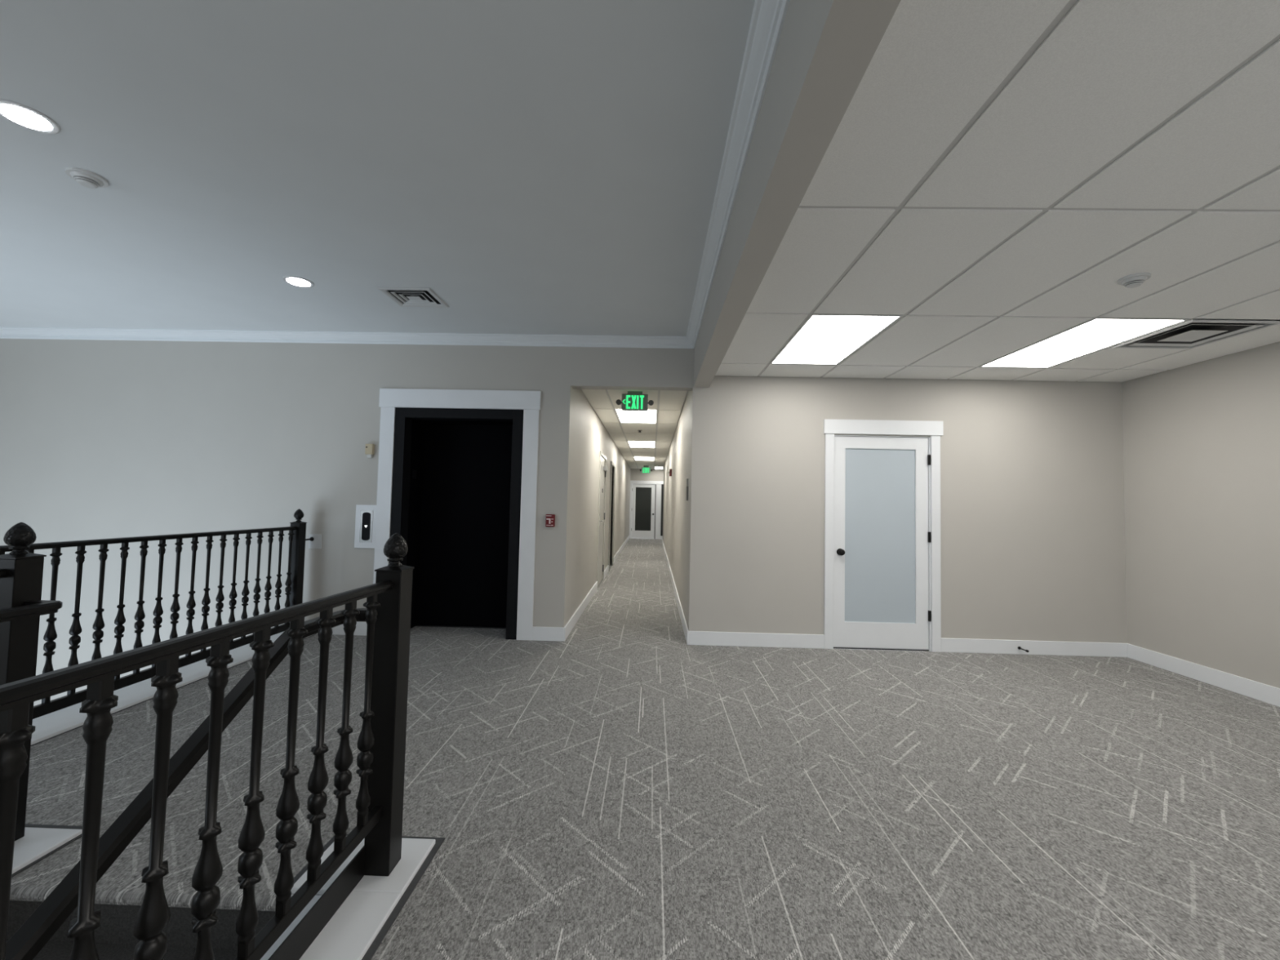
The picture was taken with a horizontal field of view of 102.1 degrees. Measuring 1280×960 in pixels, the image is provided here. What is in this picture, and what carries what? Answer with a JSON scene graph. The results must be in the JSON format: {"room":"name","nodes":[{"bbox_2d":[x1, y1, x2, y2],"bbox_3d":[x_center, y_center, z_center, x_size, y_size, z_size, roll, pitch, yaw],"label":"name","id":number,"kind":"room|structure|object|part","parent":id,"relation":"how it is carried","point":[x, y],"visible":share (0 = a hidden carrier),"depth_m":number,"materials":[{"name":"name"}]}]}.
{"room":"lobby","nodes":[
{"label":"lobby","id":0,"kind":"room"},
{"bbox_2d":[0,0,755,336],"bbox_3d":[-3.253,-1.701,0.873,7.385,0.100,8.643,1,-2,1],"label":"ceiling","id":1,"kind":"structure","parent":0,"point":[536,166],"depth_m":2.49,"materials":[{"name":"grey paint"}]},
{"bbox_2d":[0,98,60,133],"bbox_3d":[-2.670,-1.574,2.245,0.203,0.010,0.203,1,-2,1],"label":"recessed light","id":2,"kind":"object","parent":1,"relation":"in","point":[20,114],"visible":1,"depth_m":2.24,"materials":[{"name":"white"}]},
{"bbox_2d":[64,166,109,188],"bbox_3d":[-2.850,-1.541,2.665,0.155,0.046,0.155,1,-2,1],"label":"smoke detector","id":3,"kind":"object","parent":1,"relation":"attached to","point":[86,178],"visible":1,"depth_m":2.64,"materials":[{"name":"white plastic"}]},
{"bbox_2d":[282,275,314,287],"bbox_3d":[-2.587,-1.500,3.918,0.203,0.010,0.203,1,-2,1],"label":"recessed light","id":4,"kind":"object","parent":1,"relation":"in","point":[293,280],"visible":1,"depth_m":3.90,"materials":[{"name":"white"}]},
{"bbox_2d":[376,287,448,307],"bbox_3d":[-1.823,-1.488,4.179,0.423,0.042,0.390,1,-2,1],"label":"ceiling vent","id":5,"kind":"object","parent":1,"relation":"in","point":[402,296],"visible":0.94,"depth_m":4.18,"materials":[{"name":"white plastic"}]},
{"bbox_2d":[693,0,900,387],"bbox_3d":[0.506,-1.334,0.769,0.150,0.477,8.643,1,-2,1],"label":"beam","id":6,"kind":"structure","parent":1,"relation":"attached to","point":[825,48],"depth_m":1.71,"materials":[{"name":"beige paint"}]},
{"bbox_2d":[406,419,512,628],"bbox_3d":[-1.806,0.507,5.393,1.250,2.403,0.347,1,-2,1],"label":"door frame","id":7,"kind":"structure","parent":0,"point":[418,425],"depth_m":5.40,"materials":[{"name":"black metal"}]},
{"bbox_2d":[0,338,1126,706],"bbox_3d":[-1.085,1.667,5.077,11.654,6.170,0.150,1,-2,1],"label":"wall","id":8,"kind":"structure","parent":0,"point":[100,439],"depth_m":5.09,"materials":[{"name":"beige paint"}]},
{"bbox_2d":[0,326,693,348],"bbox_3d":[-3.155,-1.418,5.141,7.385,0.092,0.088,1,-2,1],"label":"crown molding","id":9,"kind":"structure","parent":8,"relation":"attached to","point":[42,333],"depth_m":5.13,"materials":[{"name":"paint"}]},
{"bbox_2d":[354,504,376,548],"bbox_3d":[-2.697,0.457,5.080,0.205,0.424,0.024,1,-2,1],"label":"station","id":10,"kind":"object","parent":8,"relation":"attached to","point":[366,514],"visible":1,"depth_m":5.07,"materials":[{"name":"white paint"}]},
{"bbox_3d":[-2.688,0.455,5.072,0.080,0.276,0.003,1,-2,1],"label":"button panel","id":11,"kind":"part","parent":10,"relation":"part of","materials":[{"name":"black plastic"}]},
{"bbox_2d":[364,444,374,457],"bbox_3d":[-2.667,-0.288,5.100,0.072,0.136,0.047,1,-2,1],"label":"wall sensor","id":12,"kind":"object","parent":8,"relation":"attached to","point":[369,448],"visible":1,"depth_m":5.08,"materials":[{"name":"beige plastic"}]},
{"bbox_2d":[373,388,541,640],"bbox_3d":[-1.800,0.331,5.299,1.603,2.427,0.496,1,-2,1],"label":"door","id":13,"kind":"structure","parent":8,"relation":"in","point":[477,532],"depth_m":5.46,"materials":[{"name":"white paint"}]},
{"bbox_3d":[-2.523,0.398,5.082,0.141,2.243,0.018,1,-2,1],"label":"casing","id":14,"kind":"part","parent":13,"relation":"part of","materials":[{"name":"white paint"}]},
{"bbox_3d":[-2.333,-0.061,5.346,0.004,0.090,0.080,1,-2,1],"label":"floor plate","id":15,"kind":"part","parent":13,"relation":"part of","materials":[{"name":"black metal"}]},
{"bbox_3d":[-2.119,0.475,5.536,0.444,2.146,0.025,1,-2,1],"label":"panel","id":16,"kind":"part","parent":13,"relation":"part of","materials":[{"name":"black metal"}]},
{"bbox_3d":[-1.781,-0.800,5.113,1.603,0.184,0.026,1,-2,1],"label":"head casing","id":17,"kind":"part","parent":13,"relation":"part of","materials":[{"name":"white paint"}]},
{"bbox_3d":[-1.829,1.548,5.437,1.074,0.006,0.025,1,-2,1],"label":"sill","id":18,"kind":"part","parent":13,"relation":"part of","materials":[{"name":"black metal"}]},
{"bbox_3d":[-1.588,0.485,5.500,0.640,2.146,0.020,1,-2,1],"label":"panel","id":19,"kind":"part","parent":13,"relation":"part of","materials":[{"name":"black metal"}]},
{"bbox_3d":[-1.094,0.427,5.047,0.151,2.243,0.018,1,-2,1],"label":"casing","id":20,"kind":"part","parent":13,"relation":"part of","materials":[{"name":"white paint"}]},
{"bbox_2d":[545,514,555,526],"bbox_3d":[-0.873,0.395,5.033,0.088,0.120,0.042,1,-2,1],"label":"station","id":21,"kind":"object","parent":8,"relation":"attached to","point":[550,518],"visible":1,"depth_m":5.02,"materials":[{"name":"red plastic"}]},
{"bbox_2d":[316,622,1127,657],"bbox_3d":[0.721,1.521,4.958,7.744,0.129,0.016,1,-2,1],"label":"baseboard","id":22,"kind":"structure","parent":8,"relation":"attached to","point":[539,633],"depth_m":4.90,"materials":[{"name":"white paint"}]},
{"bbox_2d":[686,0,790,348],"bbox_3d":[0.392,-1.529,0.780,0.088,0.092,8.643,1,-2,1],"label":"crown molding","id":23,"kind":"structure","parent":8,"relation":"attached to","point":[768,16],"depth_m":2.16,"materials":[{"name":"paint"}]},
{"bbox_2d":[823,418,943,652],"bbox_3d":[2.332,0.522,4.995,1.136,2.199,0.154,1,-2,1],"label":"door","id":24,"kind":"structure","parent":8,"relation":"in","point":[882,581],"depth_m":4.98,"materials":[{"name":"white paint"}]},
{"bbox_3d":[1.820,0.579,4.973,0.084,2.060,0.018,1,-2,1],"label":"casing","id":25,"kind":"part","parent":24,"relation":"part of","materials":[{"name":"white paint"}]},
{"bbox_3d":[1.928,0.692,4.953,0.065,0.065,0.066,1,-2,1],"label":"knob","id":26,"kind":"part","parent":24,"relation":"part of","materials":[{"name":"black metal"}]},
{"bbox_3d":[2.318,0.533,5.002,0.676,1.671,0.012,1,-2,1],"label":"glass panel","id":27,"kind":"part","parent":24,"relation":"part of","materials":[{"name":"white glass"}]},
{"bbox_3d":[2.354,-0.508,5.004,1.136,0.139,0.026,1,-2,1],"label":"head casing","id":28,"kind":"part","parent":24,"relation":"part of","materials":[{"name":"white paint"}]},
{"bbox_3d":[2.831,0.600,4.948,0.085,2.060,0.018,1,-2,1],"label":"casing","id":29,"kind":"part","parent":24,"relation":"part of","materials":[{"name":"white paint"}]},
{"bbox_2d":[1017,646,1028,652],"bbox_3d":[3.579,1.582,4.823,0.028,0.028,0.115,1,-2,1],"label":"door stop","id":30,"kind":"object","parent":8,"relation":"attached to","point":[1019,647],"visible":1,"depth_m":4.83,"materials":[{"name":"black metal"}]},
{"bbox_2d":[566,389,631,622],"bbox_3d":[-0.618,0.625,12.364,0.150,2.820,14.337,1,-2,1],"label":"wall","id":31,"kind":"structure","parent":0,"point":[589,437],"depth_m":6.73,"materials":[{"name":"beige paint"}]},
{"bbox_2d":[563,535,629,641],"bbox_3d":[-0.565,1.804,12.153,0.016,0.129,14.353,1,-2,1],"label":"baseboard","id":32,"kind":"structure","parent":31,"relation":"attached to","point":[574,619],"depth_m":6.32,"materials":[{"name":"white paint"}]},
{"bbox_2d":[596,450,608,588],"bbox_3d":[-0.657,0.639,8.538,0.158,2.140,1.060,1,-2,1],"label":"door","id":33,"kind":"structure","parent":31,"relation":"in","point":[603,469],"depth_m":8.59,"materials":[{"name":"white wood"}]},
{"bbox_2d":[608,461,615,571],"bbox_3d":[-0.636,0.725,10.571,0.155,2.145,1.020,1,-2,1],"label":"door","id":34,"kind":"structure","parent":31,"relation":"in","point":[612,471],"depth_m":10.99,"materials":[{"name":"grey metal"}]},
{"bbox_2d":[581,389,688,469],"bbox_3d":[0.090,-0.797,12.334,1.208,0.150,14.187,1,-2,1],"label":"ceiling","id":35,"kind":"structure","parent":0,"point":[668,405],"depth_m":8.34,"materials":[{"name":"tile"}]},
{"bbox_2d":[616,391,653,411],"bbox_3d":[-0.059,-0.896,5.888,0.427,0.215,0.060,1,-2,1],"label":"exit sign","id":36,"kind":"object","parent":35,"relation":"hanging from","point":[633,400],"visible":1,"depth_m":5.87,"materials":[{"name":"green plastic"}]},
{"bbox_2d":[614,408,657,423],"bbox_3d":[-0.040,-0.940,7.600,0.579,0.020,1.201,1,-2,1],"label":"recessed light","id":37,"kind":"object","parent":35,"relation":"in","point":[650,416],"visible":0.84,"depth_m":7.59,"materials":[{"name":"white plastic"}]},
{"bbox_2d":[627,440,655,448],"bbox_3d":[0.045,-0.780,11.253,0.579,0.020,1.201,1,-2,1],"label":"recessed light","id":38,"kind":"object","parent":35,"relation":"in","point":[632,443],"visible":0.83,"depth_m":11.23,"materials":[{"name":"white plastic"}]},
{"bbox_2d":[633,456,654,460],"bbox_3d":[0.130,-0.620,14.906,0.579,0.020,1.201,1,-2,1],"label":"recessed light","id":39,"kind":"object","parent":35,"relation":"in","point":[635,458],"visible":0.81,"depth_m":14.86,"materials":[{"name":"white plastic"}]},
{"bbox_2d":[640,465,652,473],"bbox_3d":[0.206,-0.361,17.633,0.431,0.260,0.060,1,-2,1],"label":"exit sign","id":40,"kind":"object","parent":35,"relation":"hanging from","point":[645,469],"visible":1,"depth_m":17.61,"materials":[{"name":"green plastic"}]},
{"bbox_2d":[654,466,662,469],"bbox_3d":[0.673,-0.430,18.536,0.294,0.020,1.162,1,-2,1],"label":"recessed light","id":41,"kind":"object","parent":35,"relation":"in","point":[655,467],"visible":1,"depth_m":18.53,"materials":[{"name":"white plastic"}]},
{"bbox_2d":[11,537,1279,959],"bbox_3d":[0.585,1.788,7.858,8.144,0.160,23.080,1,-2,1],"label":"floor","id":42,"kind":"structure","parent":0,"point":[622,788],"depth_m":2.41,"materials":[{"name":"carpet"}]},
{"bbox_2d":[11,826,82,874],"bbox_3d":[-2.433,1.316,0.522,0.405,0.020,3.045,1,-2,1],"label":"curb","id":43,"kind":"object","parent":42,"relation":"on","point":[37,842],"visible":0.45,"depth_m":1.95,"materials":[{"name":"white paint"}]},
{"bbox_2d":[0,522,62,840],"bbox_3d":[-2.367,0.796,0.843,0.223,1.364,2.344,1,-2,1],"label":"stair railing","id":44,"kind":"object","parent":43,"relation":"on","point":[21,571],"visible":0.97,"depth_m":1.96,"materials":[{"name":"black wood"}]},
{"bbox_3d":[-2.419,0.300,0.818,0.044,0.032,2.248,1,-2,1],"label":"rail","id":45,"kind":"part","parent":44,"relation":"part of","materials":[{"name":"black wood"}]},
{"bbox_3d":[-2.402,0.833,1.966,0.093,1.070,0.093,1,-2,1],"label":"newel post","id":46,"kind":"part","parent":44,"relation":"part of","materials":[{"name":"black wood"}]},
{"bbox_3d":[-2.322,0.949,0.897,0.126,1.066,2.187,1,-2,1],"label":"handrail","id":47,"kind":"part","parent":44,"relation":"part of","materials":[{"name":"black wood"}]},
{"bbox_2d":[11,823,82,877],"bbox_3d":[-2.415,1.385,1.934,0.457,0.005,0.298,1,-2,1],"label":"strip","id":48,"kind":"object","parent":42,"relation":"on","point":[49,826],"visible":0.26,"depth_m":2.00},
{"bbox_2d":[6,882,321,959],"bbox_3d":[-1.692,2.474,0.306,1.175,2.280,2.825,1,-2,1],"label":"staircase","id":49,"kind":"structure","parent":42,"relation":"attached to","point":[114,938],"depth_m":1.75,"materials":[{"name":"carpet"}]},
{"bbox_2d":[31,634,315,746],"bbox_3d":[-3.210,1.404,2.780,0.007,0.004,4.527,1,-2,1],"label":"strip","id":50,"kind":"object","parent":42,"relation":"on","point":[313,634],"visible":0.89,"depth_m":3.25,"materials":[{"name":"grey wood"}]},
{"bbox_2d":[31,631,316,745],"bbox_3d":[-3.408,1.391,2.793,0.390,0.022,4.542,1,-2,1],"label":"curb","id":51,"kind":"object","parent":42,"relation":"on","point":[59,722],"visible":0.27,"depth_m":3.34,"materials":[{"name":"white paint"}]},
{"bbox_2d":[0,508,322,719],"bbox_3d":[-3.274,0.799,3.166,0.174,1.198,3.842,1,-2,1],"label":"stair railing","id":52,"kind":"object","parent":51,"relation":"on","point":[294,583],"visible":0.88,"depth_m":3.65,"materials":[{"name":"black wood"}]},
{"bbox_3d":[-3.305,0.375,3.077,0.044,0.032,3.626,1,-2,1],"label":"rail","id":53,"kind":"part","parent":52,"relation":"part of","materials":[{"name":"black wood"}]},
{"bbox_3d":[-3.325,1.286,3.038,0.030,0.062,3.626,1,-2,1],"label":"rail","id":54,"kind":"part","parent":52,"relation":"part of","materials":[{"name":"black wood"}]},
{"bbox_3d":[-3.272,0.943,4.913,0.093,1.063,0.093,1,-2,1],"label":"newel post","id":55,"kind":"part","parent":52,"relation":"part of","materials":[{"name":"black wood"}]},
{"bbox_3d":[-3.199,0.604,5.093,0.125,0.142,0.008,1,-2,1],"label":"anchor plate","id":56,"kind":"part","parent":52,"relation":"part of","materials":[{"name":"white metal"}]},
{"bbox_2d":[290,835,435,959],"bbox_3d":[-1.027,1.345,0.499,0.384,0.020,3.066,1,-2,1],"label":"curb","id":57,"kind":"object","parent":42,"relation":"on","point":[353,927],"visible":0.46,"depth_m":1.69,"materials":[{"name":"white paint"}]},
{"bbox_2d":[0,533,414,959],"bbox_3d":[-1.017,0.816,0.791,0.221,1.339,2.302,1,-2,2],"label":"stair railing","id":58,"kind":"object","parent":57,"relation":"on","point":[381,740],"visible":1,"depth_m":1.23,"materials":[{"name":"black wood"}]},
{"bbox_3d":[-0.934,0.318,0.762,0.044,0.056,2.206,1,-2,1],"label":"rail","id":59,"kind":"part","parent":58,"relation":"part of","materials":[{"name":"black wood"}]},
{"bbox_3d":[-0.951,1.125,0.727,0.030,0.041,2.206,1,-2,1],"label":"rail","id":60,"kind":"part","parent":58,"relation":"part of","materials":[{"name":"black wood"}]},
{"bbox_3d":[-0.999,1.296,0.758,0.006,0.102,2.280,1,-2,1],"label":"toe plate","id":61,"kind":"part","parent":58,"relation":"part of","materials":[{"name":"wood"}]},
{"bbox_3d":[-0.918,0.864,1.888,0.093,1.065,0.093,1,-2,1],"label":"newel post","id":62,"kind":"part","parent":58,"relation":"part of","materials":[{"name":"black wood"}]},
{"bbox_2d":[293,834,444,959],"bbox_3d":[-1.031,1.353,0.514,0.440,0.005,3.098,1,-2,1],"label":"strip","id":63,"kind":"object","parent":42,"relation":"on","point":[388,924],"visible":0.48,"depth_m":1.78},
{"bbox_2d":[630,468,663,498],"bbox_3d":[1.735,0.980,19.396,4.229,2.820,0.150,1,-2,1],"label":"wall","id":64,"kind":"structure","parent":0,"point":[636,474],"depth_m":19.41,"materials":[{"name":"beige paint"}]},
{"bbox_2d":[629,480,663,538],"bbox_3d":[0.236,1.112,19.373,1.237,2.170,0.154,1,-2,1],"label":"door","id":65,"kind":"structure","parent":64,"relation":"in","point":[645,523],"depth_m":19.36,"materials":[{"name":"white paint"}]},
{"bbox_3d":[-0.346,1.158,19.352,0.077,2.050,0.018,1,-2,1],"label":"casing","id":66,"kind":"part","parent":65,"relation":"part of","materials":[{"name":"white paint"}]},
{"bbox_3d":[0.121,1.085,19.384,0.590,1.620,0.012,1,-2,1],"label":"glass panel","id":67,"kind":"part","parent":65,"relation":"part of","materials":[{"name":"grey glass"}]},
{"bbox_3d":[0.257,0.086,19.381,1.237,0.120,0.026,1,-2,1],"label":"head casing","id":68,"kind":"part","parent":65,"relation":"part of","materials":[{"name":"white paint"}]},
{"bbox_3d":[0.679,1.180,19.327,0.178,2.050,0.018,1,-2,1],"label":"casing","id":69,"kind":"part","parent":65,"relation":"part of","materials":[{"name":"white paint"}]},
{"bbox_2d":[660,484,663,539],"bbox_3d":[1.133,1.130,19.338,0.724,2.170,0.060,1,-2,1],"label":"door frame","id":70,"kind":"structure","parent":64,"relation":"in","point":[662,485],"depth_m":19.33,"materials":[{"name":"white paint"}]},
{"bbox_3d":[1.132,1.129,19.318,0.724,2.170,0.020,1,-2,1],"label":"frame","id":71,"kind":"part","parent":70,"relation":"part of","materials":[{"name":"white paint"}]},
{"bbox_2d":[662,391,692,624],"bbox_3d":[2.150,0.639,11.282,3.021,2.820,12.307,1,-2,1],"label":"wall","id":72,"kind":"structure","parent":0,"point":[676,509],"depth_m":7.07,"materials":[{"name":"beige paint"}]},
{"bbox_2d":[662,539,688,644],"bbox_3d":[0.605,1.788,11.185,0.016,0.129,12.473,1,-2,1],"label":"baseboard","id":73,"kind":"structure","parent":72,"relation":"attached to","point":[686,630],"depth_m":6.51,"materials":[{"name":"white paint"}]},
{"bbox_2d":[685,478,688,500],"bbox_3d":[0.503,0.105,5.551,0.016,0.230,0.220,1,-2,1],"label":"room sign","id":74,"kind":"object","parent":72,"relation":"attached to","point":[686,479],"visible":1,"depth_m":5.48,"materials":[{"name":"grey metal"}]},
{"bbox_3d":[0.505,0.145,5.549,0.010,0.150,0.220,1,-2,1],"label":"sign plate","id":75,"kind":"part","parent":74,"relation":"part of","materials":[{"name":"grey metal"}]},
{"bbox_2d":[715,0,1279,382],"bbox_3d":[2.564,-1.245,0.717,3.969,0.150,8.643,1,-2,1],"label":"ceiling","id":76,"kind":"structure","parent":0,"point":[991,176],"depth_m":2.03,"materials":[{"name":"tile"}]},
{"bbox_2d":[769,313,902,364],"bbox_3d":[1.438,-1.063,3.989,0.592,0.020,1.201,1,-2,1],"label":"recessed light","id":77,"kind":"object","parent":76,"relation":"in","point":[823,339],"visible":0.84,"depth_m":3.85,"materials":[{"name":"white plastic"}]},
{"bbox_2d":[978,317,1189,368],"bbox_3d":[3.265,-1.026,3.945,0.592,0.020,1.201,1,-2,1],"label":"recessed light","id":78,"kind":"object","parent":76,"relation":"in","point":[1095,334],"visible":0.8,"depth_m":3.81,"materials":[{"name":"white plastic"}]},
{"bbox_2d":[1116,272,1151,288],"bbox_3d":[2.640,-1.057,2.763,0.131,0.046,0.131,1,-2,1],"label":"smoke detector","id":79,"kind":"object","parent":76,"relation":"attached to","point":[1135,280],"visible":1,"depth_m":2.74,"materials":[{"name":"white plastic"}]},
{"bbox_2d":[1111,319,1279,349],"bbox_3d":[3.868,-1.027,3.625,0.592,0.042,0.592,1,-2,1],"label":"ceiling vent","id":80,"kind":"object","parent":76,"relation":"in","point":[1190,334],"visible":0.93,"depth_m":3.59,"materials":[{"name":"white plastic"}]},
{"bbox_2d":[1122,342,1279,688],"bbox_3d":[4.595,0.076,0.612,0.150,3.130,8.643,1,-2,1],"label":"wall","id":81,"kind":"structure","parent":0,"point":[1202,439],"depth_m":4.19,"materials":[{"name":"beige paint"}]},
{"bbox_2d":[1127,643,1279,706],"bbox_3d":[4.482,1.413,0.548,0.016,0.129,8.627,1,-2,1],"label":"baseboard","id":82,"kind":"structure","parent":81,"relation":"attached to","point":[1258,691],"depth_m":4.14,"materials":[{"name":"white paint"}]}
]}

